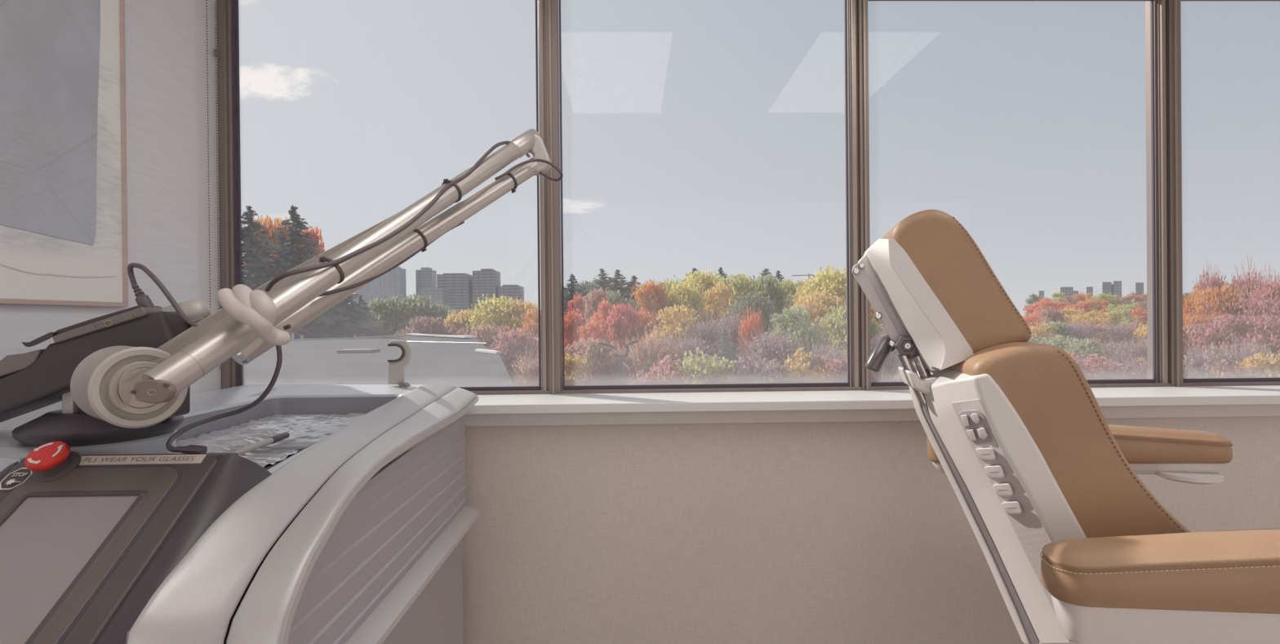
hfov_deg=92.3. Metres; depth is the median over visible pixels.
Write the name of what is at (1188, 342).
bare tree
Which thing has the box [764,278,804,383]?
broadleaf tree
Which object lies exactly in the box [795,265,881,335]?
broadleaf tree
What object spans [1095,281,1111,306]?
tower block
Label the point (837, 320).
broadleaf tree
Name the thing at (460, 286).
tower block
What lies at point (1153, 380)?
window
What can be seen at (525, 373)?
bare tree
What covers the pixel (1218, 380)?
window
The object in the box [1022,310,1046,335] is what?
broadleaf tree
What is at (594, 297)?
broadleaf tree
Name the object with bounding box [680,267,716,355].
conifer tree
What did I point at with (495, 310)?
broadleaf tree
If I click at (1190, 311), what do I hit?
broadleaf tree
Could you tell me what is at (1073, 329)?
bare tree
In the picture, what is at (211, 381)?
trim
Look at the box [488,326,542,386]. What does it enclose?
broadleaf tree
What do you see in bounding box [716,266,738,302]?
conifer tree
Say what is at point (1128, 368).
bare tree
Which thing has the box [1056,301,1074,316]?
broadleaf tree
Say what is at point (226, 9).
trim
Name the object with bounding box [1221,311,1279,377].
broadleaf tree
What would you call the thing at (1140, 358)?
broadleaf tree
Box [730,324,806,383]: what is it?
shrub
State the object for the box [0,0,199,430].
wall
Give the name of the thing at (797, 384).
window
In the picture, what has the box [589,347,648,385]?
shrub
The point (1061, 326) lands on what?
broadleaf tree
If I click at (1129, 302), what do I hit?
broadleaf tree
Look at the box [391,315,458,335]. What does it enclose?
broadleaf tree
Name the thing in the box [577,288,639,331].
broadleaf tree
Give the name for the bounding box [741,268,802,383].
conifer tree
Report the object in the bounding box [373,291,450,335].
broadleaf tree
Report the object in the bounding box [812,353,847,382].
shrub
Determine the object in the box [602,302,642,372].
broadleaf tree
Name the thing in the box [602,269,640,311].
conifer tree
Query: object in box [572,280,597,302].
broadleaf tree
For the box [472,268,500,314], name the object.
tower block
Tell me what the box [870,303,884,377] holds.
broadleaf tree
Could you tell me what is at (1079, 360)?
broadleaf tree
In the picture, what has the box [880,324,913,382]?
broadleaf tree
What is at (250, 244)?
conifer tree
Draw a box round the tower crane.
[791,273,815,281]
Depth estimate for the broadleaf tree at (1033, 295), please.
215.51 m
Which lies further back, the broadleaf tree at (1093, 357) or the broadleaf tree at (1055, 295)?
the broadleaf tree at (1055, 295)
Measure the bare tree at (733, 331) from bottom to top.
10.013 m
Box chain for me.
[205,0,220,368]
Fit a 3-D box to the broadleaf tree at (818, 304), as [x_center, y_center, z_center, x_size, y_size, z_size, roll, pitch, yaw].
[15.791,2.622,54.263,6.036,11.092,6.652,-1,0,-42]
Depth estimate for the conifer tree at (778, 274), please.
87.29 m
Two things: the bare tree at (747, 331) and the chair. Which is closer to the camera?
the chair
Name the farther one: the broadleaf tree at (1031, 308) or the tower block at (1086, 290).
the tower block at (1086, 290)
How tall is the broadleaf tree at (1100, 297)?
9.694 m
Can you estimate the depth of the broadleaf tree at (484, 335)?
44.98 m
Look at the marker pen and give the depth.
1.19 m
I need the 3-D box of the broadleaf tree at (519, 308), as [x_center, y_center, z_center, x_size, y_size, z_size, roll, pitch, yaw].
[-9.521,3.236,50.887,4.435,10.372,4.688,-1,0,-21]
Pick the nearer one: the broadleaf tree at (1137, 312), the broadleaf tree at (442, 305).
the broadleaf tree at (442, 305)
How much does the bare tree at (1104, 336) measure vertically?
7.975 m
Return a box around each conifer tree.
[240,205,302,337]
[241,204,382,338]
[289,320,332,338]
[328,297,381,337]
[338,297,375,337]
[354,294,387,336]
[561,268,627,385]
[563,274,584,314]
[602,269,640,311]
[622,275,670,379]
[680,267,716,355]
[711,327,741,384]
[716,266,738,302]
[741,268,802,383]
[773,270,786,282]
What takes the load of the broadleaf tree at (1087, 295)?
on the ground
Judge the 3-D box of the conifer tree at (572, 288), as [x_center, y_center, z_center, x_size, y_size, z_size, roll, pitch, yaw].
[-8.145,1.418,73.450,15.619,14.423,16.122,0,0,43]
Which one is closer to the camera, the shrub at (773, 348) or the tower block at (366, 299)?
the shrub at (773, 348)
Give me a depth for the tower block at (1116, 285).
1522.46 m
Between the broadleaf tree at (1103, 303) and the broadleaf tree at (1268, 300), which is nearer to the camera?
the broadleaf tree at (1268, 300)
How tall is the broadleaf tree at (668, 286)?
13.464 m
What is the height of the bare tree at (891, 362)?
8.197 m
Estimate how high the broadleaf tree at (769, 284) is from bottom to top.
14.004 m
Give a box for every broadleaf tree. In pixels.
[243,214,293,275]
[289,225,324,263]
[360,294,406,336]
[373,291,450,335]
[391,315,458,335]
[409,300,457,325]
[443,307,479,335]
[457,325,471,335]
[463,320,516,369]
[465,293,522,332]
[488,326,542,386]
[501,298,537,332]
[513,305,541,365]
[561,308,584,356]
[561,336,628,386]
[566,290,587,372]
[570,317,615,377]
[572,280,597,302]
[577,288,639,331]
[582,284,614,342]
[589,297,614,340]
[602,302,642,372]
[623,309,659,366]
[629,279,671,336]
[638,302,710,365]
[648,275,680,326]
[657,280,706,339]
[680,269,727,325]
[694,278,743,339]
[712,272,771,323]
[727,290,775,355]
[740,272,789,327]
[760,302,832,382]
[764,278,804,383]
[785,278,810,327]
[793,289,846,349]
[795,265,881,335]
[812,304,884,359]
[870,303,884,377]
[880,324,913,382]
[1022,301,1041,326]
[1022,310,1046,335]
[1024,293,1043,315]
[1026,322,1062,342]
[1027,334,1061,347]
[1031,297,1060,324]
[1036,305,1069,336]
[1036,320,1074,349]
[1038,296,1053,312]
[1040,332,1074,355]
[1051,292,1070,307]
[1053,306,1084,326]
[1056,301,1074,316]
[1062,295,1077,315]
[1062,337,1115,379]
[1063,302,1084,324]
[1066,351,1101,379]
[1068,310,1102,329]
[1070,291,1086,315]
[1073,298,1101,323]
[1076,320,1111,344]
[1081,353,1147,379]
[1082,292,1097,314]
[1086,293,1107,310]
[1086,299,1112,324]
[1086,309,1120,338]
[1101,292,1122,311]
[1106,303,1124,324]
[1106,308,1138,344]
[1113,357,1195,379]
[1114,297,1134,306]
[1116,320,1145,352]
[1118,292,1145,308]
[1120,302,1146,326]
[1120,306,1146,345]
[1132,300,1146,324]
[1133,292,1146,308]
[1133,321,1146,340]
[1137,316,1146,341]
[1182,283,1202,328]
[1182,292,1195,315]
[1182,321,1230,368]
[1183,282,1248,340]
[1183,313,1279,365]
[1215,283,1266,318]
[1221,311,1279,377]
[1234,280,1279,324]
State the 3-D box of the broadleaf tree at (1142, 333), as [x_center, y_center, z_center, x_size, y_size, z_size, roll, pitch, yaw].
[79.179,3.618,94.262,7.023,8.054,7.520,-1,0,-14]
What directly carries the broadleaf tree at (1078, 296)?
on the ground
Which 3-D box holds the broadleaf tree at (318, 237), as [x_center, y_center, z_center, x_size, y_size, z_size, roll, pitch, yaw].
[-26.462,0.231,49.495,3.627,16.717,4.097,-1,0,-14]
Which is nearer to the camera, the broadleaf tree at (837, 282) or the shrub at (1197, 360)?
the shrub at (1197, 360)
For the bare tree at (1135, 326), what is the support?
on the ground
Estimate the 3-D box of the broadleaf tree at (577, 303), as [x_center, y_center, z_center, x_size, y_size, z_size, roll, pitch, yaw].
[-6.126,2.595,61.838,2.894,11.516,2.396,0,0,25]
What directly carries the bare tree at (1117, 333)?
on the ground
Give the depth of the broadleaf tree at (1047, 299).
209.03 m
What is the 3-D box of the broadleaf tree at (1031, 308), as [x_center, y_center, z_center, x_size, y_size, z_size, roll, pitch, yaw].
[114.543,-1.673,178.436,6.733,8.557,6.013,-1,0,4]
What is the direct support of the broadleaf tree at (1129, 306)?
on the ground
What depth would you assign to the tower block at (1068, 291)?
1520.23 m
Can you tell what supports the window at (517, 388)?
in the wall at (160, 34)
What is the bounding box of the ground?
[881,315,1140,382]
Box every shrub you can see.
[561,352,593,386]
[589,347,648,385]
[607,324,684,385]
[627,355,704,385]
[675,346,746,384]
[720,349,795,384]
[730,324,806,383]
[761,346,833,383]
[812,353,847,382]
[1182,342,1233,378]
[1194,359,1270,378]
[1235,351,1279,377]
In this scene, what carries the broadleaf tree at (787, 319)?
on the ground
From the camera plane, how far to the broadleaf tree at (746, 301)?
59.41 m
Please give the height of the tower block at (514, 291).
44.366 m
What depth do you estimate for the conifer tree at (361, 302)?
55.62 m
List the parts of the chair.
bracket arm, lever handle, bracket plate, clamp knob, headrest post, headrest post, keypad panel, armrest, armrest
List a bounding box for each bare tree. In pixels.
[508,345,542,388]
[651,328,719,384]
[677,307,737,364]
[713,308,750,366]
[733,302,768,372]
[790,335,847,383]
[844,328,902,382]
[1048,318,1102,359]
[1079,336,1131,363]
[1092,321,1133,357]
[1093,352,1147,379]
[1107,337,1147,365]
[1192,261,1227,315]
[1208,333,1279,377]
[1226,255,1273,317]
[1255,266,1279,318]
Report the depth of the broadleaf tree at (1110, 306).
167.84 m
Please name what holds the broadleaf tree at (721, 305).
on the ground
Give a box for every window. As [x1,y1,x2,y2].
[235,0,542,391]
[557,0,849,389]
[867,0,1156,386]
[1180,0,1279,382]
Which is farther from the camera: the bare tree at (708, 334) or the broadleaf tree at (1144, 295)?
the broadleaf tree at (1144, 295)
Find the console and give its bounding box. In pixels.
[0,128,563,643]
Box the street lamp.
[597,340,638,385]
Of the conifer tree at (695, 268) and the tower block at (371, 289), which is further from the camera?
the tower block at (371, 289)
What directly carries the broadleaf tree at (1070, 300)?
on the ground
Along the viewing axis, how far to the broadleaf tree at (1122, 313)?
126.14 m
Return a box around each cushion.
[880,209,1031,353]
[946,342,1191,537]
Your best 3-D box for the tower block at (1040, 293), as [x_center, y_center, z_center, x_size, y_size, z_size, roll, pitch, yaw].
[992.687,-42.647,1525.496,13.335,69.302,13.376,-1,0,-1]
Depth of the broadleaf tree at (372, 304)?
60.68 m
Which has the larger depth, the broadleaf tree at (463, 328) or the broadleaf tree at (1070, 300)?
the broadleaf tree at (1070, 300)
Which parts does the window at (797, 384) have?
pane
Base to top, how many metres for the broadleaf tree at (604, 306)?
10.594 m
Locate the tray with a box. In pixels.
[175,396,398,470]
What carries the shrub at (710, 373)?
on the ground
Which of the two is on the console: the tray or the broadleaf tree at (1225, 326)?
the tray
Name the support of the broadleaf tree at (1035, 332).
on the ground
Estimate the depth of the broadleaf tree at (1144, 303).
171.19 m
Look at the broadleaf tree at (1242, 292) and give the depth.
54.93 m
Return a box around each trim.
[195,0,222,393]
[217,0,240,389]
[470,381,1279,395]
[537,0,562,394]
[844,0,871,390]
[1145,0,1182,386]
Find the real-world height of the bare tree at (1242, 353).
7.415 m
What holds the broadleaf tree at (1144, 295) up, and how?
on the ground
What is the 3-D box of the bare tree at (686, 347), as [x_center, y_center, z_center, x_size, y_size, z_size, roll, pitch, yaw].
[3.135,4.497,44.103,5.105,8.209,5.111,-1,0,-15]
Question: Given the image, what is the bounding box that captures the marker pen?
[232,431,289,454]
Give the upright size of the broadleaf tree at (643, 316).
9.454 m
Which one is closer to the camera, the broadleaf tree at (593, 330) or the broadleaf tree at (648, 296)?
the broadleaf tree at (593, 330)
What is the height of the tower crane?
31.452 m
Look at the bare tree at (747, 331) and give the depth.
49.91 m
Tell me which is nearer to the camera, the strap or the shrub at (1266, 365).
the strap
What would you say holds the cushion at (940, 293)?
on the chair
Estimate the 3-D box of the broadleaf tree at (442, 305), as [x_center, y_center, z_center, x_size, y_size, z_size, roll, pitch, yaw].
[-22.128,3.100,65.643,5.533,10.788,6.097,0,0,16]
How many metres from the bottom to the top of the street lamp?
7.328 m
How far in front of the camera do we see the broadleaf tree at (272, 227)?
48.66 m
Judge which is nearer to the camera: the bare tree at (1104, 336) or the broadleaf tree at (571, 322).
the broadleaf tree at (571, 322)
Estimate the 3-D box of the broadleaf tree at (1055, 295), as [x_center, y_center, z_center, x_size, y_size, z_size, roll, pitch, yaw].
[144.482,-5.207,211.776,6.971,10.552,6.604,0,0,19]
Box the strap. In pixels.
[217,284,290,345]
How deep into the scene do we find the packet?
1.23 m
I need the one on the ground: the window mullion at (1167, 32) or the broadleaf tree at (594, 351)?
the broadleaf tree at (594, 351)
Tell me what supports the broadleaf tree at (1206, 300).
on the ground
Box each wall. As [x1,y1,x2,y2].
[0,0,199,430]
[462,385,1279,643]
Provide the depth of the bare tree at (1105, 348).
67.27 m
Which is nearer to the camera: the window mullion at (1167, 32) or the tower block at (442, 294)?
the window mullion at (1167, 32)
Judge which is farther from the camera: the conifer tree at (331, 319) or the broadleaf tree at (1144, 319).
the broadleaf tree at (1144, 319)
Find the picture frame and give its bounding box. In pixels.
[0,0,128,306]
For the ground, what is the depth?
89.05 m
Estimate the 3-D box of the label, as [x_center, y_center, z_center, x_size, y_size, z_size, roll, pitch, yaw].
[-0.822,0.242,0.992,0.323,0.051,0.038,-1,0,-1]
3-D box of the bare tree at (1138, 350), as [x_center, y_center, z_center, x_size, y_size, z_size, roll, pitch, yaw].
[52.225,4.646,64.445,6.999,6.487,6.027,-1,0,-14]
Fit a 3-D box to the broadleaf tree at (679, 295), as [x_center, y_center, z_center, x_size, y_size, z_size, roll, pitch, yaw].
[4.558,1.941,62.280,4.846,12.616,4.987,0,0,35]
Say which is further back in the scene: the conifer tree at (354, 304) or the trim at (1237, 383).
the conifer tree at (354, 304)
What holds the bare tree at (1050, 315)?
on the ground
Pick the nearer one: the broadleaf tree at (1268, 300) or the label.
the label
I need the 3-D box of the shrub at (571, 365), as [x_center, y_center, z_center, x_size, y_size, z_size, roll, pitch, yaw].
[-4.251,5.456,39.991,3.550,7.126,3.304,-1,0,-16]
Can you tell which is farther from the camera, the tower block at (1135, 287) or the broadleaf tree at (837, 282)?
the tower block at (1135, 287)
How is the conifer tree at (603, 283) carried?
on the ground
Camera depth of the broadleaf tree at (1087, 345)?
63.69 m
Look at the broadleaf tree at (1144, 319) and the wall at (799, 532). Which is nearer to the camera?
the wall at (799, 532)
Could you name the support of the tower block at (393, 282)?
on the ground
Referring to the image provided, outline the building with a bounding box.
[242,332,514,386]
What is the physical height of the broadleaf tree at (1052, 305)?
9.678 m
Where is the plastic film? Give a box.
[175,413,367,467]
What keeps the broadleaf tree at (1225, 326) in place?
on the ground
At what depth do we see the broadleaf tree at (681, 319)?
50.91 m
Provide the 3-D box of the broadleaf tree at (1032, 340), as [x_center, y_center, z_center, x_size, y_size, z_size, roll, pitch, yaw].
[42.081,4.935,65.366,5.010,7.181,5.052,0,0,24]
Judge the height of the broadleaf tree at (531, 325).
9.745 m
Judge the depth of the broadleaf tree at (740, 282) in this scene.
68.70 m
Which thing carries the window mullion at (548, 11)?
attached to the wall at (160, 34)
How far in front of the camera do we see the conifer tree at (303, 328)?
39.84 m
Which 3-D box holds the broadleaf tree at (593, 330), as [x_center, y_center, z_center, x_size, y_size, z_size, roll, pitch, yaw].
[-3.948,3.948,51.806,3.789,8.834,3.779,0,0,25]
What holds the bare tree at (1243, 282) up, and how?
on the ground
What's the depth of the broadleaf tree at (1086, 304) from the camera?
177.40 m
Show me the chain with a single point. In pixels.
(215, 51)
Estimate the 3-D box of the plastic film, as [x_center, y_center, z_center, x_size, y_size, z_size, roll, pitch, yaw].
[-0.827,0.253,1.355,0.327,0.009,0.664,-1,0,-1]
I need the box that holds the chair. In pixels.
[851,209,1279,643]
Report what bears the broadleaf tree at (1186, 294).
on the ground
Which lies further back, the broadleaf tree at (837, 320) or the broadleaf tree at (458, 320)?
the broadleaf tree at (458, 320)
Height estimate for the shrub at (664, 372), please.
6.922 m
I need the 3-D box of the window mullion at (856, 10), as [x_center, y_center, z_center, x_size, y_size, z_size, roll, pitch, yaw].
[0.794,-0.592,2.243,0.061,1.686,0.082,-1,0,-1]
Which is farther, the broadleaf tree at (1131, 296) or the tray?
the broadleaf tree at (1131, 296)
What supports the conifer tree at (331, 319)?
on the ground
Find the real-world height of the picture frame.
1.350 m
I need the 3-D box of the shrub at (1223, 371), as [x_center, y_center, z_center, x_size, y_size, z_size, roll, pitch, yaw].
[35.286,5.414,36.870,3.826,6.403,3.858,0,0,20]
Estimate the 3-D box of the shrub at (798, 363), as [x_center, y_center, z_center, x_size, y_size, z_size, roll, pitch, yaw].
[9.966,5.256,38.016,4.038,7.373,4.072,-1,0,-28]
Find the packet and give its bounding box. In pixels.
[271,441,316,449]
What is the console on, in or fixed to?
on the floor
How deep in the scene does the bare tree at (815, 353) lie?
39.46 m
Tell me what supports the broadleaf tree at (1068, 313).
on the ground
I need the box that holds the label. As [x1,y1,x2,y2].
[80,453,239,461]
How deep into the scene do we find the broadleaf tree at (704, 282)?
71.02 m
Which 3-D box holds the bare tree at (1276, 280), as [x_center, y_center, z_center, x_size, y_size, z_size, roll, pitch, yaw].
[55.117,1.407,53.084,3.397,13.088,3.536,-1,0,-39]
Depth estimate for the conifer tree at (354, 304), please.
49.97 m
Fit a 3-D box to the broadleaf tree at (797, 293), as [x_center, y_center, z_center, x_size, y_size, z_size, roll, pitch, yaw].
[18.641,1.589,66.590,5.834,13.020,5.849,-1,0,-33]
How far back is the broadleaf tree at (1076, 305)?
165.92 m
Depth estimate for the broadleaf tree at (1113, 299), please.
211.44 m
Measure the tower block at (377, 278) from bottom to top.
61.924 m
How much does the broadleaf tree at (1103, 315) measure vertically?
8.655 m
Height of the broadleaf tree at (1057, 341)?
7.188 m
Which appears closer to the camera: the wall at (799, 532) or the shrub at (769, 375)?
the wall at (799, 532)
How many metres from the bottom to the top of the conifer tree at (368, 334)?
12.328 m
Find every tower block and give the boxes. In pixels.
[355,281,377,309]
[357,296,386,306]
[372,277,378,296]
[378,266,406,302]
[415,267,436,298]
[420,287,448,306]
[436,273,472,312]
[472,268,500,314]
[497,284,524,303]
[1035,290,1044,297]
[1051,286,1073,306]
[1081,286,1093,297]
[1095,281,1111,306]
[1107,280,1121,305]
[1128,282,1143,309]
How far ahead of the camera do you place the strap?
0.95 m
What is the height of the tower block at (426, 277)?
68.255 m
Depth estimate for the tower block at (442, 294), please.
645.91 m
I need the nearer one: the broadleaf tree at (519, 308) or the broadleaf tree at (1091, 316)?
the broadleaf tree at (519, 308)
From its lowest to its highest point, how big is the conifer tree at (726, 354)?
8.130 m
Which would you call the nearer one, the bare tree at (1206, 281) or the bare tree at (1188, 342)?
the bare tree at (1188, 342)

